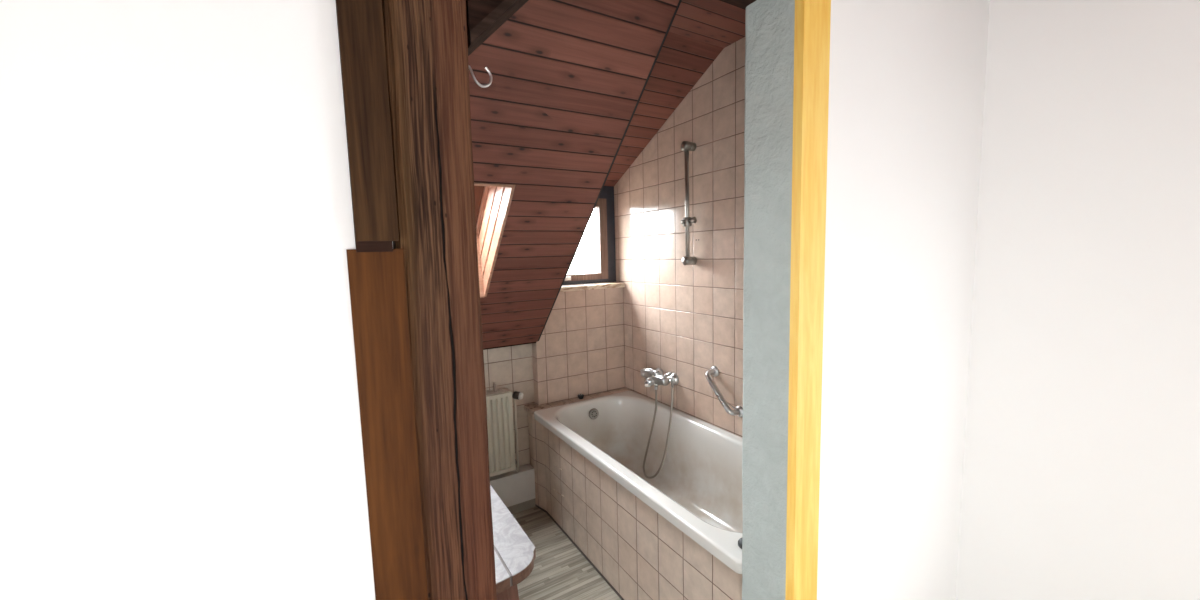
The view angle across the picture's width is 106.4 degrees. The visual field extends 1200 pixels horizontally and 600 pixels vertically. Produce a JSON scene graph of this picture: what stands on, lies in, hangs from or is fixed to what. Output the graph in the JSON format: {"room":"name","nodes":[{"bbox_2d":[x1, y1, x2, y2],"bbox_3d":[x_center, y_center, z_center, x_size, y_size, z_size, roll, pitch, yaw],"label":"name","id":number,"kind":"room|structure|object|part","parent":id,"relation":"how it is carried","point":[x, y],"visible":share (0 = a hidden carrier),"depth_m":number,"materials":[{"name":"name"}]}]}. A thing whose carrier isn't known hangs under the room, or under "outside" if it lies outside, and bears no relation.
{"room":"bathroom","nodes":[
{"label":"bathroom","id":0,"kind":"room"},
{"bbox_2d":[0,0,989,599],"bbox_3d":[0.077,0.187,0.992,3.150,2.620,0.172,-5,7,-31],"label":"wall","id":1,"kind":"structure","parent":0,"point":[180,410],"depth_m":0.58,"materials":[{"name":"white paint"}]},
{"bbox_2d":[336,0,398,241],"bbox_3d":[-0.327,-0.398,0.609,0.054,0.632,0.036,-5,7,-31],"label":"trim","id":2,"kind":"structure","parent":1,"relation":"attached to","point":[360,22],"depth_m":0.61,"materials":[{"name":"brown wood"}]},
{"bbox_2d":[355,241,392,251],"bbox_3d":[-0.323,-0.076,0.641,0.046,0.015,0.029,-5,7,-31],"label":"trim","id":3,"kind":"structure","parent":1,"relation":"attached to","point":[361,246],"depth_m":0.63,"materials":[{"name":"brown wood"}]},
{"bbox_2d":[346,249,427,599],"bbox_3d":[-0.301,0.730,0.725,0.072,1.614,0.020,-5,7,-31],"label":"trim","id":4,"kind":"structure","parent":1,"relation":"attached to","point":[377,287],"depth_m":0.66,"materials":[{"name":"orange wood"}]},
{"bbox_2d":[785,0,830,599],"bbox_3d":[0.536,0.192,1.168,0.103,2.550,0.025,-5,7,-31],"label":"trim","id":5,"kind":"structure","parent":1,"relation":"attached to","point":[812,17],"depth_m":1.13,"materials":[{"name":"yellow wood"}]},
{"bbox_2d":[483,343,533,465],"bbox_3d":[-1.145,0.819,2.582,1.588,1.107,0.168,-5,7,-31],"label":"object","id":6,"kind":"structure","parent":0,"point":[511,367],"depth_m":2.84,"materials":[{"name":"tile"}]},
{"bbox_2d":[486,382,522,476],"bbox_3d":[-0.848,0.816,2.600,0.855,0.578,0.106,-5,7,-31],"label":"radiator","id":7,"kind":"object","parent":6,"relation":"attached to","point":[501,448],"visible":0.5,"depth_m":2.71,"materials":[{"name":"white metal"}]},
{"bbox_2d":[486,388,509,394],"bbox_3d":[-0.890,0.815,2.590,0.766,0.490,0.068,-5,7,-31],"label":"grille","id":8,"kind":"object","parent":7,"relation":"attached to","point":[495,391],"depth_m":2.71,"materials":[{"name":"beige metal"}]},
{"bbox_3d":[-0.865,0.828,2.550,0.774,0.450,0.030,-5,7,-31],"label":"panel","id":9,"kind":"part","parent":7,"relation":"part of","materials":[{"name":"beige paint"}]},
{"bbox_2d":[483,342,536,349],"bbox_3d":[-1.140,0.285,2.497,1.590,0.068,0.240,-5,7,-31],"label":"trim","id":10,"kind":"structure","parent":0,"point":[530,342],"depth_m":2.71,"materials":[{"name":"brown wood"}]},
{"bbox_2d":[512,506,620,599],"bbox_3d":[0.396,1.540,1.049,2.750,0.100,4.400,-5,7,-31],"label":"floor","id":11,"kind":"structure","parent":0,"point":[560,571],"depth_m":2.29,"materials":[{"name":"beige wood"}]},
{"bbox_2d":[382,0,496,599],"bbox_3d":[-0.271,0.398,0.803,0.129,2.257,0.139,-5,7,-31],"label":"timber post","id":12,"kind":"object","parent":11,"relation":"on","point":[426,42],"visible":0.74,"depth_m":0.70,"materials":[{"name":"brown wood"}]},
{"bbox_2d":[469,65,491,87],"bbox_3d":[-0.209,-0.379,0.754,0.058,0.038,0.011,-5,7,-31],"label":"hook","id":13,"kind":"object","parent":12,"relation":"attached to","point":[485,67],"visible":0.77,"depth_m":0.76,"materials":[{"name":"silver metal"}]},
{"bbox_2d":[466,0,527,55],"bbox_3d":[-0.106,-0.621,0.812,0.306,0.406,0.112,-5,7,-31],"label":"brace","id":14,"kind":"object","parent":12,"relation":"attached to","point":[484,17],"visible":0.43,"depth_m":0.72,"materials":[{"name":"brown wood"}]},
{"bbox_2d":[490,485,535,599],"bbox_3d":[-0.762,1.073,1.495,0.795,0.800,1.136,-5,7,-31],"label":"vanity cabinet","id":15,"kind":"object","parent":11,"relation":"on","point":[514,552],"visible":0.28,"depth_m":1.22,"materials":[{"name":"stone"}]},
{"bbox_2d":[490,464,535,513],"bbox_3d":[-0.877,1.233,2.630,1.034,0.256,0.082,-5,7,-31],"label":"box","id":16,"kind":"object","parent":11,"relation":"on","point":[516,490],"visible":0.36,"depth_m":2.80,"materials":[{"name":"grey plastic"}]},
{"bbox_2d":[528,413,741,599],"bbox_3d":[0.016,1.080,2.168,0.042,0.609,1.766,-5,7,-31],"label":"tiled surround","id":17,"kind":"object","parent":11,"relation":"on","point":[638,552],"visible":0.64,"depth_m":2.06,"materials":[{"name":"tile"}]},
{"bbox_2d":[534,391,742,573],"bbox_3d":[0.326,0.918,2.258,0.731,0.418,1.623,-5,7,-31],"label":"bathtub","id":18,"kind":"object","parent":11,"relation":"on","point":[697,488],"visible":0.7,"depth_m":2.46,"materials":[{"name":"white ceramic"}]},
{"bbox_2d":[738,538,741,548],"bbox_3d":[0.463,0.776,1.432,0.044,0.024,0.044,-5,7,-31],"label":"stopper","id":19,"kind":"object","parent":18,"relation":"on","point":[740,539],"visible":0.18,"depth_m":1.43,"materials":[{"name":"silver metal"}]},
{"bbox_2d":[468,0,678,348],"bbox_3d":[-0.758,-0.487,1.748,1.596,1.726,1.700,-5,7,-31],"label":"ceiling","id":20,"kind":"structure","parent":0,"point":[569,77],"depth_m":1.68,"materials":[{"name":"brown wood"}]},
{"bbox_2d":[474,182,514,297],"bbox_3d":[-0.958,-0.274,1.834,1.169,0.632,0.621,-5,7,-31],"label":"window","id":21,"kind":"structure","parent":20,"relation":"attached to","point":[492,201],"depth_m":2.12,"materials":[{"name":"brown wood"}]},
{"bbox_3d":[-1.049,-0.435,1.939,1.059,0.298,0.050,-5,51,-31],"label":"skylight sash","id":22,"kind":"part","parent":21,"relation":"part of","materials":[{"name":"wood"}]},
{"bbox_3d":[-1.048,-0.433,1.937,1.143,0.382,0.085,-5,51,-31],"label":"skylight frame","id":23,"kind":"part","parent":21,"relation":"part of","materials":[{"name":"wood"}]},
{"bbox_2d":[532,287,624,405],"bbox_3d":[-0.167,0.607,3.113,0.662,1.369,0.240,-5,7,-31],"label":"wall","id":24,"kind":"structure","parent":0,"point":[580,346],"depth_m":2.97,"materials":[{"name":"tile"}]},
{"bbox_2d":[524,388,630,415],"bbox_3d":[-0.137,0.662,2.992,0.732,0.027,0.141,-5,7,-31],"label":"tub ledge","id":25,"kind":"object","parent":24,"relation":"attached to","point":[530,408],"visible":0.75,"depth_m":2.90,"materials":[{"name":"brown tile"}]},
{"bbox_2d":[577,393,583,398],"bbox_3d":[-0.127,0.632,2.966,0.044,0.041,0.044,-5,7,-31],"label":"plug","id":26,"kind":"object","parent":25,"relation":"on","point":[580,396],"visible":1,"depth_m":2.95,"materials":[{"name":"black rubber"}]},
{"bbox_2d":[563,186,615,284],"bbox_3d":[-0.186,-0.443,2.997,0.654,0.674,0.125,-5,7,-31],"label":"window","id":27,"kind":"structure","parent":24,"relation":"in","point":[604,208],"depth_m":3.10,"materials":[{"name":"wood"}]},
{"bbox_3d":[-0.201,-0.404,2.994,0.550,0.550,0.062,-5,7,-31],"label":"sash","id":28,"kind":"part","parent":27,"relation":"part of","materials":[{"name":"brown wood"}]},
{"bbox_2d":[560,282,624,291],"bbox_3d":[-0.164,-0.088,3.013,0.649,0.032,0.232,-5,7,-31],"label":"window sill","id":29,"kind":"structure","parent":24,"relation":"attached to","point":[604,285],"depth_m":2.97,"materials":[{"name":"beige stone"}]},
{"bbox_2d":[538,0,681,340],"bbox_3d":[-0.025,-0.461,2.097,0.010,1.563,1.534,-5,7,-31],"label":"trim","id":30,"kind":"structure","parent":24,"relation":"attached to","point":[679,2],"depth_m":1.89,"materials":[{"name":"brown wood"}]},
{"bbox_2d":[643,377,674,478],"bbox_3d":[0.334,0.759,2.671,0.216,0.619,0.120,4,8,44],"label":"shower hose","id":31,"kind":"object","parent":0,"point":[672,378],"visible":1,"depth_m":2.62,"materials":[{"name":"grey metal"}]},
{"bbox_2d":[604,32,723,185],"bbox_3d":[0.011,-0.987,2.563,0.720,0.691,1.244,-5,7,-31],"label":"ceiling","id":32,"kind":"structure","parent":0,"point":[681,61],"depth_m":2.36,"materials":[{"name":"brown wood"}]},
{"bbox_2d":[614,37,744,437],"bbox_3d":[0.622,-0.070,2.477,0.140,2.800,2.160,-5,7,-31],"label":"wall","id":33,"kind":"structure","parent":0,"point":[685,321],"depth_m":2.50,"materials":[{"name":"tile"}]},
{"bbox_2d":[640,368,678,386],"bbox_3d":[0.339,0.465,2.737,0.158,0.105,0.270,-5,7,-31],"label":"mixer","id":34,"kind":"object","parent":33,"relation":"attached to","point":[655,377],"visible":0.97,"depth_m":2.69,"materials":[{"name":"silver metal"}]},
{"bbox_3d":[0.302,0.439,2.757,0.067,0.029,0.134,-5,7,-31],"label":"lever","id":35,"kind":"part","parent":34,"relation":"part of","materials":[{"name":"silver metal"}]},
{"bbox_3d":[0.308,0.490,2.719,0.081,0.060,0.063,-5,7,-31],"label":"spout","id":36,"kind":"part","parent":34,"relation":"part of","materials":[{"name":"silver metal"}]},
{"bbox_2d":[681,141,696,264],"bbox_3d":[0.485,-0.518,2.419,0.086,0.660,0.078,-5,7,-31],"label":"shower rail","id":37,"kind":"object","parent":33,"relation":"attached to","point":[686,146],"visible":1,"depth_m":2.42,"materials":[{"name":"metal"}]},
{"bbox_2d":[705,366,742,416],"bbox_3d":[0.630,0.477,2.325,0.082,0.230,0.230,-5,7,-31],"label":"grab rail","id":38,"kind":"object","parent":33,"relation":"attached to","point":[714,370],"visible":0.98,"depth_m":2.30,"materials":[{"name":"silver metal"}]},
{"bbox_2d":[669,0,745,47],"bbox_3d":[-0.104,-1.174,1.212,2.270,0.122,0.950,-5,7,-31],"label":"ceiling","id":39,"kind":"structure","parent":0,"point":[719,23],"depth_m":1.94,"materials":[{"name":"brown wood"}]},
{"bbox_2d":[955,0,1199,599],"bbox_3d":[2.002,0.159,0.747,0.100,2.620,2.228,-5,7,-31],"label":"wall","id":40,"kind":"structure","parent":0,"point":[1081,477],"depth_m":1.41,"materials":[{"name":"white paint"}]}
]}

